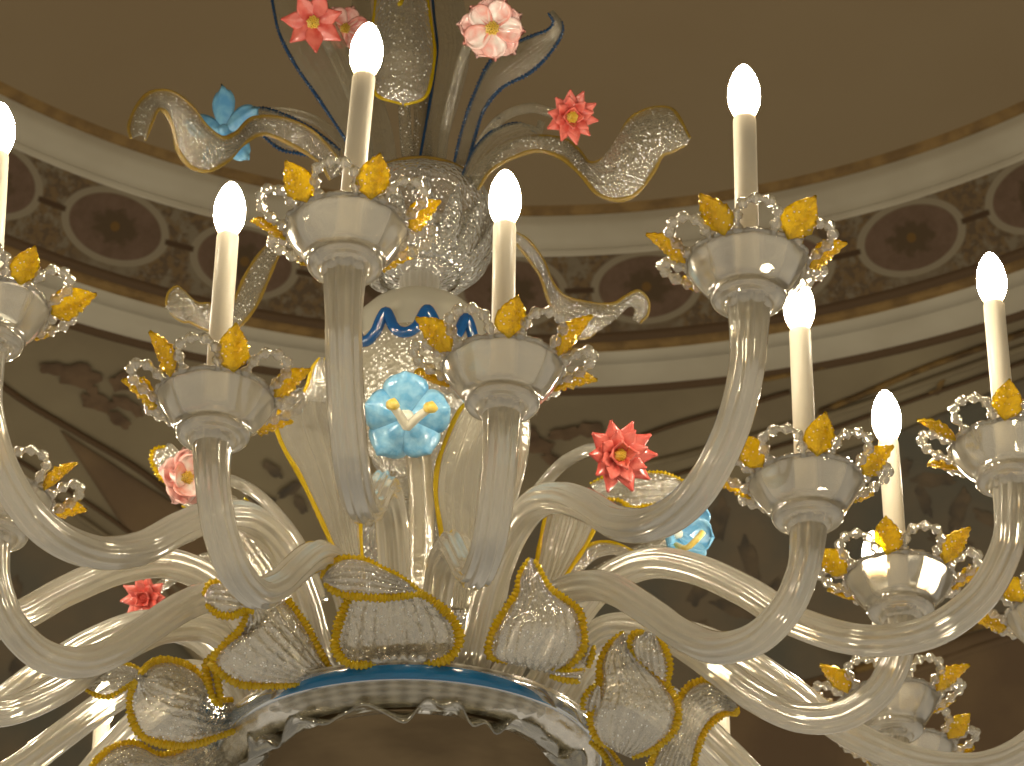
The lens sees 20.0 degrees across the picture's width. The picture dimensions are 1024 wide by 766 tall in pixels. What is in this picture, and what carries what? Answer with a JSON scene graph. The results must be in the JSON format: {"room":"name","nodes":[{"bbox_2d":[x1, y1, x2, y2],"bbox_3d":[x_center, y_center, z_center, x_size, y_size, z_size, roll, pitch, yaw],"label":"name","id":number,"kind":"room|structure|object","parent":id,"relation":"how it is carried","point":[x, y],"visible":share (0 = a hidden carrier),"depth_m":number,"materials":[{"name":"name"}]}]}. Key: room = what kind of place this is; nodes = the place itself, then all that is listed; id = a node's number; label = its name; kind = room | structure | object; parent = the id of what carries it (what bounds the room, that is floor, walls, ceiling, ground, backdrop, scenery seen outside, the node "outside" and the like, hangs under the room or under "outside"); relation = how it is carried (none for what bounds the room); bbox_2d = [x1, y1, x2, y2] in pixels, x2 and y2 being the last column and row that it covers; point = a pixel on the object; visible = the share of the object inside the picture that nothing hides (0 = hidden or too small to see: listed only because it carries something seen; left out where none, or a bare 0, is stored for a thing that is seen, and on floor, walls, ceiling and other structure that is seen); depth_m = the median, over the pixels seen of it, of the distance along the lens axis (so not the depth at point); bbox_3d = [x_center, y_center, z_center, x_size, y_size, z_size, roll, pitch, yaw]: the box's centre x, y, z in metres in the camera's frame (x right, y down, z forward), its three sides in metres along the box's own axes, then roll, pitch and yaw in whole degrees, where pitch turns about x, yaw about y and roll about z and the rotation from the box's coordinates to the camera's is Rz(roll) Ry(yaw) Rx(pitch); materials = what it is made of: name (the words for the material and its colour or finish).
{"room":"ballroom","nodes":[
{"label":"ballroom","id":0,"kind":"room"},
{"bbox_2d":[0,0,1023,205],"bbox_3d":[0.050,-1.497,6.124,3.860,0.001,3.860,0,-32,0],"label":"ceiling","id":1,"kind":"structure","parent":0,"point":[841,82],"depth_m":7.27,"materials":[{"name":"paint"}]},
{"bbox_2d":[0,0,1023,765],"bbox_3d":[-0.114,-0.776,4.327,1.822,3.127,1.785,0,-32,0],"label":"chandelier","id":2,"kind":"object","parent":1,"relation":"hanging from","point":[414,374],"visible":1,"depth_m":3.37,"materials":[{"name":"clear glass"}]},
{"bbox_2d":[139,594,147,603],"bbox_3d":[-0.500,0.293,3.937,0.013,0.013,0.011,-41,-9,13],"label":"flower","id":3,"kind":"object","parent":2,"relation":"on","point":[143,598],"depth_m":3.93,"materials":[{"name":"glass"}]},
{"bbox_2d":[181,471,193,483],"bbox_3d":[-0.423,0.123,3.783,0.017,0.018,0.012,14,-12,-21],"label":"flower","id":4,"kind":"object","parent":2,"relation":"on","point":[187,477],"depth_m":3.78,"materials":[{"name":"yellow glass"}]},
{"bbox_2d":[218,124,228,135],"bbox_3d":[-0.407,-0.357,4.089,0.018,0.018,0.016,-14,-12,21],"label":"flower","id":5,"kind":"object","parent":2,"relation":"on","point":[223,129],"depth_m":4.08,"materials":[{"name":"blue glass"}]},
{"bbox_2d":[306,15,318,28],"bbox_3d":[-0.273,-0.496,3.981,0.018,0.019,0.013,-6,9,-5],"label":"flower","id":6,"kind":"object","parent":2,"relation":"on","point":[312,21],"depth_m":3.98,"materials":[{"name":"yellow glass"}]},
{"bbox_2d":[340,23,349,32],"bbox_3d":[-0.238,-0.506,4.129,0.015,0.016,0.012,4,8,-6],"label":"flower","id":7,"kind":"object","parent":2,"relation":"on","point":[342,25],"depth_m":4.13,"materials":[{"name":"yellow glass"}]},
{"bbox_2d":[397,410,412,422],"bbox_3d":[-0.130,0.043,3.544,0.022,0.022,0.016,1,5,-1],"label":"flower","id":8,"kind":"object","parent":2,"relation":"on","point":[408,413],"depth_m":3.54,"materials":[{"name":"white glass"}]},
{"bbox_2d":[369,155,494,294],"bbox_3d":[-0.126,-0.203,3.971,0.231,0.153,0.231,0,-32,0],"label":"vase","id":9,"kind":"object","parent":2,"relation":"on","point":[422,269],"depth_m":3.93,"materials":[{"name":"clear glass"}]},
{"bbox_2d":[485,20,498,34],"bbox_3d":[-0.027,-0.477,3.899,0.019,0.020,0.013,2,9,-3],"label":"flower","id":10,"kind":"object","parent":2,"relation":"on","point":[491,26],"depth_m":3.90,"materials":[{"name":"yellow glass"}]},
{"bbox_2d":[567,111,577,122],"bbox_3d":[0.080,-0.353,3.845,0.016,0.017,0.012,9,4,-13],"label":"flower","id":11,"kind":"object","parent":2,"relation":"on","point":[572,116],"depth_m":3.84,"materials":[{"name":"yellow glass"}]},
{"bbox_2d":[614,448,626,460],"bbox_3d":[0.132,0.087,3.522,0.016,0.017,0.012,3,-3,-21],"label":"flower center","id":12,"kind":"object","parent":2,"relation":"on","point":[620,454],"depth_m":3.52,"materials":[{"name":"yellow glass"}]},
{"bbox_2d":[675,531,682,538],"bbox_3d":[0.218,0.200,3.836,0.018,0.018,0.016,21,-18,-30],"label":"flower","id":13,"kind":"object","parent":2,"relation":"on","point":[679,535],"depth_m":3.83,"materials":[{"name":"white glass"}]},
{"bbox_2d":[0,94,1023,256],"bbox_3d":[0.050,-1.452,6.095,4.048,0.094,4.048,0,-32,0],"label":"trim","id":14,"kind":"structure","parent":1,"relation":"attached to","point":[552,236],"depth_m":7.59,"materials":[{"name":"beige paint"}]},
{"bbox_2d":[0,81,1023,215],"bbox_3d":[0.050,-1.490,6.120,3.928,0.017,3.928,0,-32,0],"label":"trim","id":15,"kind":"structure","parent":1,"relation":"attached to","point":[30,102],"depth_m":7.59,"materials":[{"name":"beige paint"}]},
{"bbox_2d":[3,319,1023,659],"bbox_3d":[0.050,-0.124,5.266,7.280,2.592,7.280,0,-32,0],"label":"wall","id":16,"kind":"structure","parent":0,"point":[306,440],"depth_m":7.98,"materials":[{"name":"paint"}]},
{"bbox_2d":[9,575,88,675],"bbox_3d":[-1.287,0.680,8.042,0.224,0.230,0.203,0,-32,0],"label":"trim","id":17,"kind":"structure","parent":16,"relation":"attached to","point":[16,665],"depth_m":8.06,"materials":[{"name":"brown paint"}]},
{"bbox_2d":[17,457,132,533],"bbox_3d":[-1.131,0.387,8.018,0.905,0.236,0.023,26,-41,-35],"label":"trim","id":18,"kind":"structure","parent":16,"relation":"attached to","point":[20,461],"depth_m":8.02,"materials":[{"name":"brown paint"}]},
{"bbox_2d":[40,363,143,429],"bbox_3d":[-1.119,0.015,7.808,0.338,0.070,0.156,26,-40,-35],"label":"trim","id":19,"kind":"structure","parent":16,"relation":"attached to","point":[78,375],"depth_m":7.83,"materials":[{"name":"paint"}]},
{"bbox_2d":[0,539,203,765],"bbox_3d":[-1.151,0.855,8.182,1.368,0.694,0.520,22,-38,-30],"label":"trim","id":20,"kind":"structure","parent":16,"relation":"attached to","point":[35,567],"depth_m":8.11,"materials":[{"name":"beige paint"}]},
{"bbox_2d":[3,382,260,560],"bbox_3d":[-1.083,0.225,7.948,1.026,0.228,0.047,28,-41,-37],"label":"trim","id":21,"kind":"structure","parent":16,"relation":"attached to","point":[6,388],"depth_m":7.92,"materials":[{"name":"brown paint"}]},
{"bbox_2d":[54,499,211,613],"bbox_3d":[-1.135,0.437,8.038,0.908,0.260,0.031,26,-40,-35],"label":"trim","id":22,"kind":"structure","parent":16,"relation":"attached to","point":[79,517],"depth_m":8.04,"materials":[{"name":"paint"}]},
{"bbox_2d":[61,431,346,656],"bbox_3d":[-0.822,0.619,8.200,1.298,0.504,0.282,24,-39,-33],"label":"trim","id":23,"kind":"structure","parent":16,"relation":"attached to","point":[137,506],"depth_m":8.04,"materials":[{"name":"brown paint"}]},
{"bbox_2d":[247,460,307,513],"bbox_3d":[-0.636,0.297,8.110,0.179,0.078,0.125,16,-35,-24],"label":"trim","id":24,"kind":"structure","parent":16,"relation":"attached to","point":[274,471],"depth_m":8.11,"materials":[{"name":"brown paint"}]},
{"bbox_2d":[3,260,1023,395],"bbox_3d":[0.050,-1.238,5.962,4.690,0.022,4.690,0,-32,0],"label":"trim","id":25,"kind":"structure","parent":16,"relation":"attached to","point":[960,309],"depth_m":7.74,"materials":[{"name":"beige paint"}]},
{"bbox_2d":[4,233,1023,343],"bbox_3d":[0.050,-1.256,5.973,4.320,0.016,4.320,0,-32,0],"label":"trim","id":26,"kind":"structure","parent":16,"relation":"attached to","point":[9,240],"depth_m":7.62,"materials":[{"name":"brown paint"}]},
{"bbox_2d":[4,245,1023,352],"bbox_3d":[0.050,-1.245,5.966,4.380,0.018,4.380,0,-32,0],"label":"trim","id":27,"kind":"structure","parent":16,"relation":"attached to","point":[1018,265],"depth_m":7.66,"materials":[{"name":"beige paint"}]},
{"bbox_2d":[5,148,1023,333],"bbox_3d":[0.050,-1.337,6.024,4.272,0.176,4.272,0,-32,0],"label":"trim","id":28,"kind":"structure","parent":16,"relation":"attached to","point":[50,207],"depth_m":7.59,"materials":[{"name":"brown paint"}]},
{"bbox_2d":[521,423,604,464],"bbox_3d":[0.141,0.171,8.066,0.236,0.055,0.143,0,-32,0],"label":"trim","id":29,"kind":"structure","parent":16,"relation":"attached to","point":[537,445],"depth_m":8.05,"materials":[{"name":"paint"}]},
{"bbox_2d":[434,501,860,765],"bbox_3d":[0.682,0.823,8.231,1.837,0.774,0.628,0,-32,0],"label":"trim","id":30,"kind":"structure","parent":16,"relation":"attached to","point":[802,659],"depth_m":8.27,"materials":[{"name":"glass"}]},
{"bbox_2d":[643,390,789,434],"bbox_3d":[0.527,0.097,7.989,0.506,0.055,0.022,-14,-35,21],"label":"trim","id":31,"kind":"structure","parent":16,"relation":"attached to","point":[787,392],"depth_m":7.99,"materials":[{"name":"brown paint"}]},
{"bbox_2d":[686,495,779,625],"bbox_3d":[0.639,0.547,8.255,0.266,0.268,0.386,11,-34,-17],"label":"trim","id":32,"kind":"structure","parent":16,"relation":"attached to","point":[720,514],"depth_m":8.21,"materials":[{"name":"brown paint"}]},
{"bbox_2d":[763,368,824,381],"bbox_3d":[0.772,-0.049,7.874,0.321,0.077,0.019,-10,-33,16],"label":"trim","id":33,"kind":"structure","parent":16,"relation":"attached to","point":[785,375],"depth_m":7.87,"materials":[{"name":"paint"}]},
{"bbox_2d":[619,360,1023,491],"bbox_3d":[0.890,0.120,7.944,1.297,0.094,0.069,-16,-35,23],"label":"trim","id":34,"kind":"structure","parent":16,"relation":"attached to","point":[1019,363],"depth_m":7.90,"materials":[{"name":"brown paint"}]},
{"bbox_2d":[644,344,1023,467],"bbox_3d":[0.886,0.073,7.909,1.289,0.086,0.079,-15,-35,23],"label":"trim","id":35,"kind":"structure","parent":16,"relation":"attached to","point":[1020,348],"depth_m":7.87,"materials":[{"name":"paint"}]},
{"bbox_2d":[661,378,1023,663],"bbox_3d":[0.953,0.538,7.858,1.296,0.863,0.979,0,-32,0],"label":"trim","id":36,"kind":"structure","parent":16,"relation":"attached to","point":[771,546],"depth_m":8.10,"materials":[{"name":"brown paint"}]},
{"bbox_2d":[705,628,1023,765],"bbox_3d":[1.098,0.992,8.192,1.206,0.451,0.311,-13,-34,20],"label":"trim","id":37,"kind":"structure","parent":16,"relation":"attached to","point":[993,695],"depth_m":8.14,"materials":[{"name":"brown paint"}]},
{"bbox_2d":[808,613,1004,686],"bbox_3d":[1.170,0.741,8.152,0.784,0.124,0.038,-15,-35,23],"label":"trim","id":38,"kind":"structure","parent":16,"relation":"attached to","point":[863,667],"depth_m":8.21,"materials":[{"name":"paint"}]},
{"bbox_2d":[818,329,1023,414],"bbox_3d":[1.140,-0.042,7.783,0.723,0.050,0.022,-20,-37,29],"label":"trim","id":39,"kind":"structure","parent":16,"relation":"attached to","point":[1018,334],"depth_m":7.82,"materials":[{"name":"paint"}]},
{"bbox_2d":[830,636,1018,700],"bbox_3d":[1.171,0.804,8.161,0.783,0.134,0.044,-15,-35,23],"label":"trim","id":40,"kind":"structure","parent":16,"relation":"attached to","point":[995,642],"depth_m":8.12,"materials":[{"name":"brown paint"}]},
{"bbox_2d":[929,379,944,394],"bbox_3d":[1.154,0.014,7.840,0.030,0.017,0.076,17,-36,-25],"label":"trim","id":41,"kind":"structure","parent":16,"relation":"attached to","point":[940,384],"depth_m":7.83,"materials":[{"name":"paint"}]},
{"bbox_2d":[901,458,993,545],"bbox_3d":[1.225,0.376,8.024,0.346,0.249,0.191,5,-32,-8],"label":"trim","id":42,"kind":"structure","parent":16,"relation":"attached to","point":[957,510],"depth_m":8.02,"materials":[{"name":"brown paint"}]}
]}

